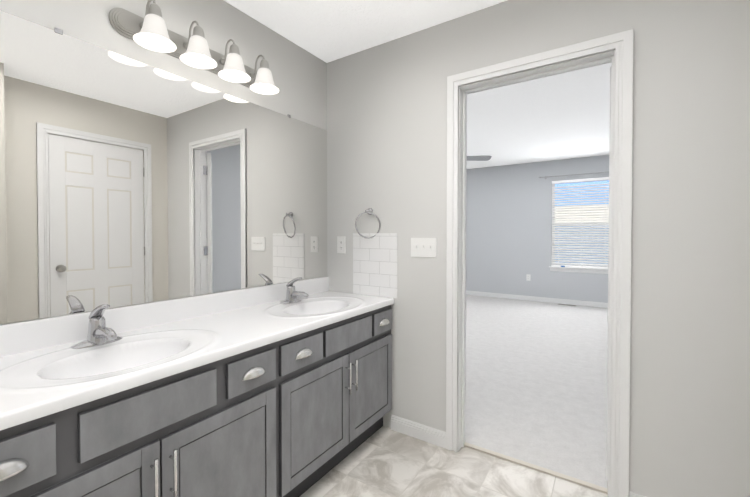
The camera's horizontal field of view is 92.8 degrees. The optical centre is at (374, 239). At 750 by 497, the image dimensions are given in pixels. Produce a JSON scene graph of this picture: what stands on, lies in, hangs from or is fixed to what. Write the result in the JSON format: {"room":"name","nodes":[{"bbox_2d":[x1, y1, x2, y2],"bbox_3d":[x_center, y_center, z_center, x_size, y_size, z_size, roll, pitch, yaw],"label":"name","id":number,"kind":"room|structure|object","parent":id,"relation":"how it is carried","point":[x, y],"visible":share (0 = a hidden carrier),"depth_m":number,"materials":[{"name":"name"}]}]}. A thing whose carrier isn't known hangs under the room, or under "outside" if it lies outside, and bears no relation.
{"room":"bathroom","nodes":[
{"label":"bathroom","id":0,"kind":"room"},
{"bbox_2d":[0,0,326,324],"bbox_3d":[-1.349,-0.006,1.187,0.120,2.500,3.460,1,1,33],"label":"wall","id":1,"kind":"structure","parent":0,"point":[299,74],"depth_m":1.85,"materials":[{"name":"white paint"}]},
{"bbox_2d":[0,11,326,323],"bbox_3d":[-0.873,-0.254,1.789,0.008,1.065,1.916,1,1,33],"label":"mirror","id":2,"kind":"object","parent":1,"relation":"attached to","point":[125,181],"visible":1,"depth_m":1.54,"materials":[{"name":"white mirror"}]},
{"bbox_2d":[109,0,278,94],"bbox_3d":[-0.782,-0.922,1.741,0.202,0.199,0.810,1,1,33],"label":"sconce","id":3,"kind":"object","parent":1,"relation":"attached to","point":[150,31],"visible":1,"depth_m":1.65,"materials":[{"name":"white glass"}]},
{"bbox_2d":[224,0,506,62],"bbox_3d":[-0.358,-1.297,0.518,2.490,0.100,3.460,1,1,33],"label":"ceiling","id":4,"kind":"structure","parent":0,"point":[326,31],"depth_m":2.05,"materials":[{"name":"white paint"}]},
{"bbox_2d":[300,426,608,496],"bbox_3d":[-0.335,1.302,0.590,2.490,0.100,3.545,1,1,33],"label":"floor","id":5,"kind":"structure","parent":0,"point":[383,461],"depth_m":1.86,"materials":[{"name":"beige tile"}]},
{"bbox_2d":[0,276,393,496],"bbox_3d":[-0.625,0.735,1.641,0.596,1.003,1.917,1,1,33],"label":"bathroom vanity","id":6,"kind":"object","parent":5,"relation":"on","point":[280,390],"visible":1,"depth_m":1.33,"materials":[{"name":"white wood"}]},
{"bbox_2d":[0,291,393,430],"bbox_3d":[-0.631,0.456,1.641,0.546,0.144,1.917,1,1,33],"label":"countertop","id":7,"kind":"structure","parent":6,"relation":"on","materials":[{"name":"white stone"}]},
{"bbox_2d":[70,304,122,348],"bbox_3d":[-1.000,0.317,1.315,0.180,0.158,0.172,1,1,33],"label":"faucet","id":8,"kind":"object","parent":7,"relation":"on","point":[99,336],"depth_m":1.32,"materials":[{"name":"silver metal"}]},
{"bbox_2d":[0,276,328,356],"bbox_3d":[-0.866,0.338,1.794,0.020,0.115,1.917,1,1,33],"label":"backsplash","id":9,"kind":"structure","parent":7,"relation":"on","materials":[{"name":"white stone"}]},
{"bbox_2d":[280,277,308,303],"bbox_3d":[-0.463,0.305,2.134,0.180,0.158,0.172,1,1,33],"label":"faucet","id":10,"kind":"object","parent":7,"relation":"on","point":[292,296],"depth_m":2.14,"materials":[{"name":"silver metal"}]},
{"bbox_2d":[464,442,607,493],"bbox_3d":[0.837,1.228,1.939,0.733,0.011,0.032,1,1,33],"label":"threshold","id":11,"kind":"object","parent":5,"relation":"on","point":[545,470],"depth_m":1.90,"materials":[{"name":"beige"}]},
{"bbox_2d":[465,295,607,488],"bbox_3d":[1.276,1.239,4.819,5.740,0.108,5.295,1,1,33],"label":"floor carpet","id":12,"kind":"object","parent":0,"point":[536,382],"visible":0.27,"depth_m":3.00,"materials":[{"name":"white carpet"}]},
{"bbox_2d":[466,155,608,302],"bbox_3d":[2.696,-0.142,6.963,5.740,2.610,0.120,1,1,33],"label":"wall","id":13,"kind":"structure","parent":0,"point":[508,228],"depth_m":6.83,"materials":[{"name":"grey paint"}]},
{"bbox_2d":[526,274,530,280],"bbox_3d":[2.907,0.726,6.762,0.072,0.118,0.006,1,1,33],"label":"outlet","id":14,"kind":"object","parent":13,"relation":"attached to","point":[528,277],"visible":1,"depth_m":6.76,"materials":[{"name":"white plastic"}]},
{"bbox_2d":[466,290,607,307],"bbox_3d":[2.659,1.117,6.925,5.503,0.092,0.017,1,1,33],"label":"baseboard","id":15,"kind":"structure","parent":13,"relation":"attached to","point":[556,300],"depth_m":6.63,"materials":[{"name":"white wood"}]},
{"bbox_2d":[539,171,608,178],"bbox_3d":[3.617,-1.132,6.220,1.390,0.060,0.089,1,1,33],"label":"curtain rod","id":16,"kind":"object","parent":13,"relation":"attached to","point":[545,177],"visible":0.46,"depth_m":6.27,"materials":[{"name":"silver metal"}]},
{"bbox_2d":[549,177,608,273],"bbox_3d":[3.647,-0.237,6.305,1.020,1.648,0.135,1,1,33],"label":"bedroom window","id":17,"kind":"structure","parent":13,"relation":"in","point":[580,221],"depth_m":6.31,"materials":[{"name":"white"}]},
{"bbox_2d":[327,0,749,496],"bbox_3d":[-0.207,-0.080,2.542,5.740,2.610,0.060,1,1,33],"label":"wall","id":18,"kind":"structure","parent":0,"point":[689,431],"depth_m":1.58,"materials":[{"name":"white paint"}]},
{"bbox_2d":[337,237,344,252],"bbox_3d":[-0.239,0.040,2.524,0.072,0.118,0.006,1,1,33],"label":"electrical outlet plate","id":19,"kind":"object","parent":18,"relation":"attached to","point":[340,245],"visible":1,"depth_m":2.52,"materials":[{"name":"white plastic"}]},
{"bbox_2d":[355,208,380,238],"bbox_3d":[-0.048,-0.106,2.370,0.177,0.204,0.061,1,1,33],"label":"towel ring","id":20,"kind":"object","parent":18,"relation":"attached to","point":[368,211],"visible":1,"depth_m":2.37,"materials":[{"name":"silver metal"}]},
{"bbox_2d":[353,233,396,297],"bbox_3d":[-0.005,0.168,2.372,0.348,0.416,0.006,1,1,33],"label":"tile backsplash","id":21,"kind":"structure","parent":18,"relation":"attached to","point":[375,265],"depth_m":2.36,"materials":[{"name":"white tile"}]},
{"bbox_2d":[391,415,445,448],"bbox_3d":[0.263,1.184,2.208,0.378,0.091,0.015,1,1,33],"label":"baseboard","id":22,"kind":"structure","parent":18,"relation":"attached to","point":[431,435],"depth_m":2.20,"materials":[{"name":"white wood"}]},
{"bbox_2d":[411,238,436,257],"bbox_3d":[0.295,0.050,2.174,0.172,0.118,0.006,1,1,33],"label":"switch plate","id":23,"kind":"object","parent":18,"relation":"attached to","point":[420,251],"visible":1,"depth_m":2.17,"materials":[{"name":"white plastic"}]},
{"bbox_2d":[446,29,633,496],"bbox_3d":[1.167,0.147,1.932,1.422,2.172,0.578,1,1,33],"label":"door frame","id":24,"kind":"structure","parent":18,"relation":"attached to","point":[621,44],"depth_m":1.72,"materials":[{"name":"white wood"}]},
{"bbox_2d":[629,491,646,496],"bbox_3d":[1.341,1.193,1.497,0.449,0.091,0.015,1,1,33],"label":"baseboard","id":25,"kind":"structure","parent":18,"relation":"attached to","point":[631,494],"depth_m":1.61,"materials":[{"name":"white wood"}]},
{"bbox_2d":[467,62,611,168],"bbox_3d":[1.253,-1.466,4.746,5.740,0.100,5.380,1,1,33],"label":"ceiling","id":26,"kind":"structure","parent":0,"point":[566,115],"depth_m":4.20,"materials":[{"name":"white paint"}]},
{"bbox_2d":[467,155,491,160],"bbox_3d":[0.943,-1.251,4.988,1.031,0.335,1.031,1,1,44],"label":"ceiling fan","id":27,"kind":"object","parent":26,"relation":"hanging from","point":[480,158],"visible":0.08,"depth_m":5.00,"materials":[{"name":"silver metal"}]}
]}

